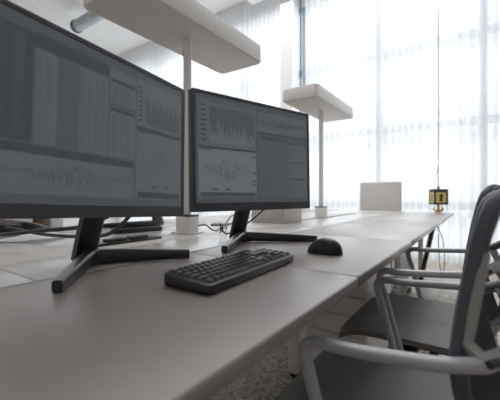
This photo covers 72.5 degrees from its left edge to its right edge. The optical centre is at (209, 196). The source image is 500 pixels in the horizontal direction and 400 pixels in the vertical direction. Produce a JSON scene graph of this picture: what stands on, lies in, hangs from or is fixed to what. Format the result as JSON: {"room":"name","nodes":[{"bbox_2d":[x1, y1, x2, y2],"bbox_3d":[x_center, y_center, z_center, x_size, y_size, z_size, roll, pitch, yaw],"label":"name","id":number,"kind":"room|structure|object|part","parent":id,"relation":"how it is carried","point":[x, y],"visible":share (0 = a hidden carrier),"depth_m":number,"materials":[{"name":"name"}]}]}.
{"room":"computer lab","nodes":[
{"label":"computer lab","id":0,"kind":"room"},
{"bbox_2d":[6,217,116,226],"bbox_3d":[-5.375,-1.410,6.017,0.200,4.660,8.750,0,0,38],"label":"wall","id":1,"kind":"structure","parent":0,"point":[66,221],"depth_m":8.38,"materials":[{"name":"white paint"}]},
{"bbox_2d":[9,0,262,54],"bbox_3d":[-0.874,-3.705,2.639,11.450,0.370,9.050,0,0,38],"label":"ceiling","id":2,"kind":"structure","parent":0,"point":[105,34],"depth_m":7.14,"materials":[{"name":"paint"}]},
{"bbox_2d":[70,10,103,33],"bbox_3d":[-1.077,-3.525,5.551,4.185,0.430,0.260,0,0,38],"label":"ventilation duct","id":3,"kind":"object","parent":2,"relation":"hanging from","point":[87,19],"visible":0.58,"depth_m":6.54,"materials":[{"name":"metal"}]},
{"bbox_2d":[117,1,249,56],"bbox_3d":[1.156,-3.715,6.166,9.350,0.050,0.100,0,0,38],"label":"trim","id":4,"kind":"structure","parent":2,"relation":"attached to","point":[220,14],"depth_m":6.89,"materials":[{"name":"white paint"}]},
{"bbox_2d":[121,43,182,88],"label":"curtain","id":5,"kind":"object","parent":4,"relation":"hanging from","point":[156,59],"depth_m":8.03,"materials":[{"name":"white fabric"}]},
{"bbox_2d":[191,0,279,106],"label":"curtain","id":6,"kind":"object","parent":4,"relation":"hanging from","point":[259,23],"depth_m":6.42,"materials":[{"name":"white fabric"}]},
{"bbox_2d":[305,0,499,264],"bbox_3d":[3.215,-1.393,4.559,4.037,4.595,0.107,0,0,38],"label":"curtain","id":7,"kind":"object","parent":4,"relation":"hanging from","point":[378,57],"visible":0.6,"depth_m":4.84,"materials":[{"name":"white fabric"}]},
{"bbox_2d":[429,8,447,211],"bbox_3d":[2.538,-1.782,3.756,0.138,3.915,0.138,0,0,11],"label":"lantern","id":8,"kind":"object","parent":2,"relation":"hanging from","point":[438,196],"visible":1,"depth_m":3.74,"materials":[{"name":"gold metal"}]},
{"bbox_3d":[2.479,0.010,3.768,0.006,0.120,0.100,0,0,11],"label":"panel","id":9,"kind":"part","parent":8,"relation":"part of","materials":[{"name":"yellow glass"}]},
{"bbox_3d":[2.538,0.004,3.756,0.138,0.172,0.138,0,0,11],"label":"frame","id":10,"kind":"part","parent":8,"relation":"part of","materials":[{"name":"black metal"}]},
{"bbox_3d":[2.526,0.010,3.697,0.100,0.120,0.006,0,0,11],"label":"panel","id":11,"kind":"part","parent":8,"relation":"part of","materials":[{"name":"yellow glass"}]},
{"bbox_2d":[117,0,304,221],"bbox_3d":[1.813,-1.410,6.029,11.450,4.660,0.200,0,0,38],"label":"wall","id":12,"kind":"structure","parent":0,"point":[303,1],"depth_m":6.06,"materials":[{"name":"white paint"}]},
{"bbox_2d":[280,0,298,111],"bbox_3d":[1.410,-1.410,6.003,0.230,4.660,0.280,0,0,38],"label":"column","id":13,"kind":"structure","parent":12,"relation":"attached to","point":[289,9],"depth_m":5.90,"materials":[{"name":"paint"}]},
{"bbox_2d":[300,0,301,111],"bbox_3d":[1.555,-1.410,5.799,0.024,4.660,0.020,0,0,38],"label":"trim","id":14,"kind":"structure","parent":12,"relation":"attached to","point":[300,0],"depth_m":5.79,"materials":[{"name":"metal"}]},
{"bbox_2d":[299,7,304,112],"bbox_3d":[1.240,-1.240,6.457,1.240,4.320,0.120,0,0,38],"label":"window","id":15,"kind":"structure","parent":12,"relation":"in","point":[303,8],"depth_m":6.04,"materials":[{"name":"clear glass"}]},
{"bbox_2d":[209,259,499,399],"bbox_3d":[-0.874,0.995,2.639,11.450,0.150,9.050,0,0,38],"label":"floor","id":16,"kind":"structure","parent":0,"point":[267,378],"depth_m":1.81,"materials":[{"name":"carpet"}]},
{"bbox_2d":[0,224,411,399],"bbox_3d":[-0.342,0.539,1.299,1.730,0.762,1.548,0,0,38],"label":"desk","id":17,"kind":"object","parent":16,"relation":"on","point":[117,332],"depth_m":0.52,"materials":[{"name":"laminate"}]},
{"bbox_2d":[7,219,32,221],"bbox_3d":[-0.990,0.142,1.761,0.062,0.075,0.102,0,0,23],"label":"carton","id":18,"kind":"object","parent":17,"relation":"on","point":[26,220],"visible":0.12,"depth_m":1.75,"materials":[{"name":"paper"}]},
{"bbox_2d":[0,219,51,232],"bbox_3d":[-0.944,0.136,1.481,0.091,0.084,0.557,0,0,32],"label":"cable bundle","id":19,"kind":"object","parent":17,"relation":"on","point":[25,225],"visible":0.66,"depth_m":1.56,"materials":[{"name":"plastic"}]},
{"bbox_2d":[0,232,75,241],"bbox_3d":[-0.729,0.169,1.446,0.210,0.013,0.300,0,0,8],"label":"paper sheet","id":20,"kind":"object","parent":17,"relation":"on","point":[25,237],"visible":0.64,"depth_m":1.43,"materials":[{"name":"white paper"}]},
{"bbox_2d":[33,219,46,225],"bbox_3d":[-0.936,0.110,1.846,0.080,0.140,0.080,0,0,38],"label":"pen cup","id":21,"kind":"object","parent":17,"relation":"on","point":[39,221],"visible":0.11,"depth_m":1.82,"materials":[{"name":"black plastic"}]},
{"bbox_2d":[46,218,62,227],"bbox_3d":[-0.884,0.130,1.919,0.050,0.100,0.080,0,0,28],"label":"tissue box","id":22,"kind":"object","parent":17,"relation":"on","point":[55,222],"visible":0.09,"depth_m":1.89,"materials":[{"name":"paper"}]},
{"bbox_2d":[4,217,130,237],"bbox_3d":[-0.514,0.091,1.204,0.712,0.122,0.046,0,0,31],"label":"cable","id":23,"kind":"object","parent":17,"relation":"on","point":[126,219],"visible":0.56,"depth_m":1.21,"materials":[{"name":"plastic"}]},
{"bbox_2d":[0,0,189,292],"bbox_3d":[-0.268,-0.093,0.841,0.220,0.545,0.614,0,0,33],"label":"monitor","id":24,"kind":"object","parent":17,"relation":"on","point":[89,134],"visible":1,"depth_m":0.76,"materials":[{"name":"plastic"}]},
{"bbox_2d":[0,218,107,236],"bbox_3d":[-0.595,0.086,1.093,0.732,0.113,0.041,0,0,22],"label":"power cable","id":25,"kind":"object","parent":24,"relation":"hanging from","point":[68,228],"visible":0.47,"depth_m":1.04,"materials":[{"name":"plastic"}]},
{"bbox_3d":[-0.342,0.195,1.299,0.180,0.030,1.548,0,0,38],"label":"rail","id":26,"kind":"part","parent":17,"relation":"part of","materials":[{"name":"metal"}]},
{"bbox_3d":[-0.328,0.169,1.332,0.048,0.022,0.340,0,0,37],"label":"power strip","id":27,"kind":"part","parent":17,"relation":"part of","materials":[{"name":"black plastic"}]},
{"bbox_2d":[103,217,163,227],"bbox_3d":[-0.382,-0.087,2.052,0.232,0.534,0.598,0,0,38],"label":"monitor","id":28,"kind":"object","parent":17,"relation":"on","point":[160,221],"visible":0.1,"depth_m":1.97,"materials":[{"name":"plastic"}]},
{"bbox_2d":[111,221,161,233],"bbox_3d":[-0.370,0.155,1.723,0.260,0.050,0.070,0,0,-44],"label":"dock","id":29,"kind":"object","parent":17,"relation":"on","point":[145,226],"visible":0.76,"depth_m":1.71,"materials":[{"name":"black plastic"}]},
{"bbox_2d":[83,0,260,234],"bbox_3d":[-0.112,-0.343,1.665,0.296,1.045,0.970,0,0,38],"label":"desk lamp","id":30,"kind":"object","parent":17,"relation":"on","point":[187,28],"visible":0.94,"depth_m":1.62,"materials":[{"name":"white paint"}]},
{"bbox_3d":[-0.112,-0.773,1.665,0.282,0.012,0.956,0,0,38],"label":"light panel","id":31,"kind":"part","parent":30,"relation":"part of","materials":[{"name":"white plastic"}]},
{"bbox_3d":[-0.112,0.177,1.665,0.120,0.006,0.110,0,0,38],"label":"plate","id":32,"kind":"part","parent":30,"relation":"part of","materials":[{"name":"white paint"}]},
{"bbox_2d":[199,224,225,230],"bbox_3d":[0.035,0.159,1.781,0.059,0.043,0.275,0,0,32],"label":"cable","id":33,"kind":"object","parent":17,"relation":"on","point":[200,224],"visible":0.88,"depth_m":1.71,"materials":[{"name":"plastic"}]},
{"bbox_2d":[164,248,292,294],"bbox_3d":[0.069,0.163,0.803,0.118,0.033,0.405,0,0,35],"label":"keyboard","id":34,"kind":"object","parent":17,"relation":"on","point":[210,276],"visible":1,"depth_m":0.71,"materials":[{"name":"plastic"}]},
{"bbox_2d":[225,214,233,232],"bbox_3d":[0.113,0.105,1.537,0.040,0.146,0.219,0,0,-30],"label":"charging cable","id":35,"kind":"object","parent":17,"relation":"on","point":[233,214],"visible":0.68,"depth_m":1.57,"materials":[{"name":"white plastic"}]},
{"bbox_2d":[188,87,316,252],"bbox_3d":[0.170,-0.087,1.291,0.598,0.534,0.232,0,0,-36],"label":"monitor","id":36,"kind":"object","parent":17,"relation":"on","point":[244,156],"visible":1,"depth_m":1.24,"materials":[{"name":"plastic"}]},
{"bbox_2d":[221,210,263,233],"bbox_3d":[0.152,0.099,1.463,0.205,0.133,0.069,0,0,3],"label":"power cable","id":37,"kind":"object","parent":36,"relation":"hanging from","point":[259,213],"visible":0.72,"depth_m":1.46,"materials":[{"name":"plastic"}]},
{"bbox_2d":[307,238,342,255],"bbox_3d":[0.361,0.155,1.064,0.108,0.050,0.060,0,0,32],"label":"mouse","id":38,"kind":"object","parent":17,"relation":"on","point":[325,246],"visible":1,"depth_m":1.04,"materials":[{"name":"plastic"}]},
{"bbox_2d":[164,213,442,377],"bbox_3d":[0.621,0.550,2.513,1.730,0.740,1.548,0,0,38],"label":"desk","id":39,"kind":"object","parent":16,"relation":"on","point":[413,230],"visible":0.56,"depth_m":1.96,"materials":[{"name":"laminate"}]},
{"bbox_2d":[210,222,231,225],"bbox_3d":[0.073,0.174,2.137,0.100,0.012,0.150,0,0,18],"label":"notebook","id":40,"kind":"object","parent":39,"relation":"on","point":[216,223],"visible":0.75,"depth_m":2.10,"materials":[{"name":"white paper"}]},
{"bbox_2d":[252,209,301,223],"bbox_3d":[0.474,0.092,2.393,0.256,0.175,0.286,0,0,38],"label":"storage box","id":41,"kind":"object","parent":39,"relation":"on","point":[279,216],"visible":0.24,"depth_m":2.28,"materials":[{"name":"white plastic"}]},
{"bbox_3d":[0.621,0.195,2.513,0.180,0.030,1.548,0,0,38],"label":"rail","id":42,"kind":"part","parent":39,"relation":"part of","materials":[{"name":"metal"}]},
{"bbox_3d":[0.433,0.570,1.737,0.050,0.660,0.050,0,0,38],"label":"leg","id":43,"kind":"part","parent":39,"relation":"part of","materials":[{"name":"white paint"}]},
{"bbox_2d":[283,83,352,216],"bbox_3d":[0.998,-0.343,3.037,0.296,1.045,0.970,0,0,38],"label":"desk lamp","id":44,"kind":"object","parent":39,"relation":"on","point":[314,100],"visible":0.99,"depth_m":2.95,"materials":[{"name":"white paint"}]},
{"bbox_3d":[0.998,-0.773,3.037,0.282,0.012,0.956,0,0,38],"label":"light panel","id":45,"kind":"part","parent":44,"relation":"part of","materials":[{"name":"white plastic"}]},
{"bbox_2d":[302,213,355,220],"bbox_3d":[1.086,0.176,2.999,0.038,0.006,1.350,0,0,40],"label":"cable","id":46,"kind":"object","parent":39,"relation":"on","point":[352,213],"visible":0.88,"depth_m":2.86,"materials":[{"name":"white plastic"}]},
{"bbox_2d":[307,263,390,359],"bbox_3d":[0.772,0.605,1.851,0.290,0.630,0.560,0,0,38],"label":"drawer pedestal","id":47,"kind":"object","parent":16,"relation":"on","point":[329,324],"visible":0.28,"depth_m":1.63,"materials":[{"name":"white paint"}]},
{"bbox_3d":[0.607,0.752,1.643,0.282,0.179,0.016,0,0,38],"label":"drawer","id":48,"kind":"part","parent":47,"relation":"part of","materials":[{"name":"white paint"}]},
{"bbox_3d":[0.607,0.613,1.643,0.282,0.089,0.016,0,0,38],"label":"drawer","id":49,"kind":"part","parent":47,"relation":"part of","materials":[{"name":"white paint"}]},
{"bbox_3d":[0.607,0.519,1.643,0.282,0.085,0.016,0,0,38],"label":"drawer","id":50,"kind":"part","parent":47,"relation":"part of","materials":[{"name":"white paint"}]},
{"bbox_3d":[0.607,0.427,1.643,0.282,0.088,0.016,0,0,38],"label":"drawer","id":51,"kind":"part","parent":47,"relation":"part of","materials":[{"name":"white paint"}]},
{"bbox_2d":[302,209,453,294],"bbox_3d":[1.584,0.550,3.728,1.730,0.740,1.548,0,0,38],"label":"desk","id":52,"kind":"object","parent":16,"relation":"on","point":[444,216],"visible":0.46,"depth_m":3.38,"materials":[{"name":"laminate"}]},
{"bbox_3d":[1.584,0.195,3.728,0.180,0.030,1.548,0,0,38],"label":"rail","id":53,"kind":"part","parent":52,"relation":"part of","materials":[{"name":"metal"}]},
{"bbox_3d":[1.564,0.570,2.818,0.050,0.660,0.050,0,0,38],"label":"leg","id":54,"kind":"part","parent":52,"relation":"part of","materials":[{"name":"white paint"}]},
{"bbox_3d":[2.465,0.570,3.954,0.050,0.660,0.050,0,0,38],"label":"leg","id":55,"kind":"part","parent":52,"relation":"part of","materials":[{"name":"white paint"}]},
{"bbox_2d":[437,226,444,270],"bbox_3d":[2.476,0.530,3.641,0.090,0.633,0.037,0,0,8],"label":"cable","id":56,"kind":"object","parent":52,"relation":"hanging from","point":[438,226],"visible":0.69,"depth_m":3.64,"materials":[{"name":"rubber"}]},
{"bbox_2d":[360,181,401,267],"bbox_3d":[2.179,0.360,4.431,0.524,1.120,0.531,0,0,38],"label":"upholstered chair","id":57,"kind":"object","parent":16,"relation":"on","point":[374,196],"visible":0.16,"depth_m":4.57,"materials":[{"name":"beige fabric"}]},
{"bbox_3d":[2.316,0.111,4.603,0.516,0.622,0.090,0,0,38],"label":"backrest","id":58,"kind":"part","parent":57,"relation":"part of","materials":[{"name":"beige fabric"}]},
{"bbox_2d":[273,189,499,399],"bbox_3d":[0.436,0.452,0.797,0.601,0.935,0.632,0,0,38],"label":"office chair","id":59,"kind":"object","parent":16,"relation":"on","point":[344,370],"visible":1,"depth_m":0.61,"materials":[{"name":"metal"}]},
{"bbox_3d":[0.419,0.506,0.810,0.450,0.051,0.569,0,0,38],"label":"seat","id":60,"kind":"part","parent":59,"relation":"part of","materials":[{"name":"fabric"}]},
{"bbox_3d":[0.282,0.390,0.557,0.281,0.305,0.046,0,0,31],"label":"armrest","id":61,"kind":"part","parent":59,"relation":"part of","materials":[{"name":"plastic"}]},
{"bbox_3d":[0.634,0.390,1.000,0.046,0.305,0.281,0,0,-45],"label":"armrest","id":62,"kind":"part","parent":59,"relation":"part of","materials":[{"name":"plastic"}]},
{"bbox_3d":[0.568,0.210,0.692,0.106,0.451,0.491,0,0,38],"label":"edge trim","id":63,"kind":"part","parent":59,"relation":"part of","materials":[{"name":"grey plastic"}]},
{"bbox_3d":[0.576,0.210,0.685,0.100,0.443,0.483,0,0,38],"label":"frame","id":64,"kind":"part","parent":59,"relation":"part of","materials":[{"name":"grey plastic"}]},
{"bbox_3d":[0.570,0.207,0.690,0.087,0.431,0.470,0,0,38],"label":"backrest","id":65,"kind":"part","parent":59,"relation":"part of","materials":[{"name":"grey fabric"}]},
{"bbox_2d":[391,251,408,295],"bbox_3d":[1.205,0.637,2.389,0.332,0.566,0.332,0,0,38],"label":"wire basket","id":66,"kind":"object","parent":16,"relation":"on","point":[404,263],"visible":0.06,"depth_m":2.27,"materials":[{"name":"grey metal"}]},
{"bbox_2d":[391,286,411,293],"bbox_3d":[1.779,0.870,3.209,0.360,0.100,0.080,0,0,-32],"label":"socket","id":67,"kind":"object","parent":16,"relation":"on","point":[409,289],"visible":0.16,"depth_m":3.23,"materials":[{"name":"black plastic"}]},
{"bbox_2d":[339,184,499,355],"bbox_3d":[0.821,0.441,1.283,0.601,0.957,0.632,0,0,38],"label":"office chair","id":68,"kind":"object","parent":16,"relation":"on","point":[418,323],"visible":0.43,"depth_m":1.18,"materials":[{"name":"plastic"}]},
{"bbox_3d":[0.804,0.484,1.296,0.450,0.051,0.569,0,0,38],"label":"seat","id":69,"kind":"part","parent":68,"relation":"part of","materials":[{"name":"fabric"}]},
{"bbox_3d":[0.668,0.368,1.043,0.281,0.305,0.046,0,0,31],"label":"armrest","id":70,"kind":"part","parent":68,"relation":"part of","materials":[{"name":"plastic"}]},
{"bbox_3d":[1.020,0.368,1.486,0.046,0.305,0.281,0,0,-45],"label":"armrest","id":71,"kind":"part","parent":68,"relation":"part of","materials":[{"name":"plastic"}]},
{"bbox_3d":[0.953,0.188,1.177,0.106,0.451,0.491,0,0,38],"label":"edge trim","id":72,"kind":"part","parent":68,"relation":"part of","materials":[{"name":"grey plastic"}]},
{"bbox_3d":[0.955,0.185,1.176,0.087,0.431,0.470,0,0,38],"label":"backrest","id":73,"kind":"part","parent":68,"relation":"part of","materials":[{"name":"grey fabric"}]},
{"bbox_3d":[0.961,0.188,1.171,0.100,0.443,0.483,0,0,38],"label":"frame","id":74,"kind":"part","parent":68,"relation":"part of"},
{"bbox_2d":[418,229,434,279],"bbox_3d":[2.312,0.565,3.629,0.233,0.711,0.140,0,0,38],"label":"desk leg","id":75,"kind":"object","parent":16,"relation":"on","point":[431,234],"visible":0.52,"depth_m":3.60,"materials":[{"name":"black metal"}]}
]}

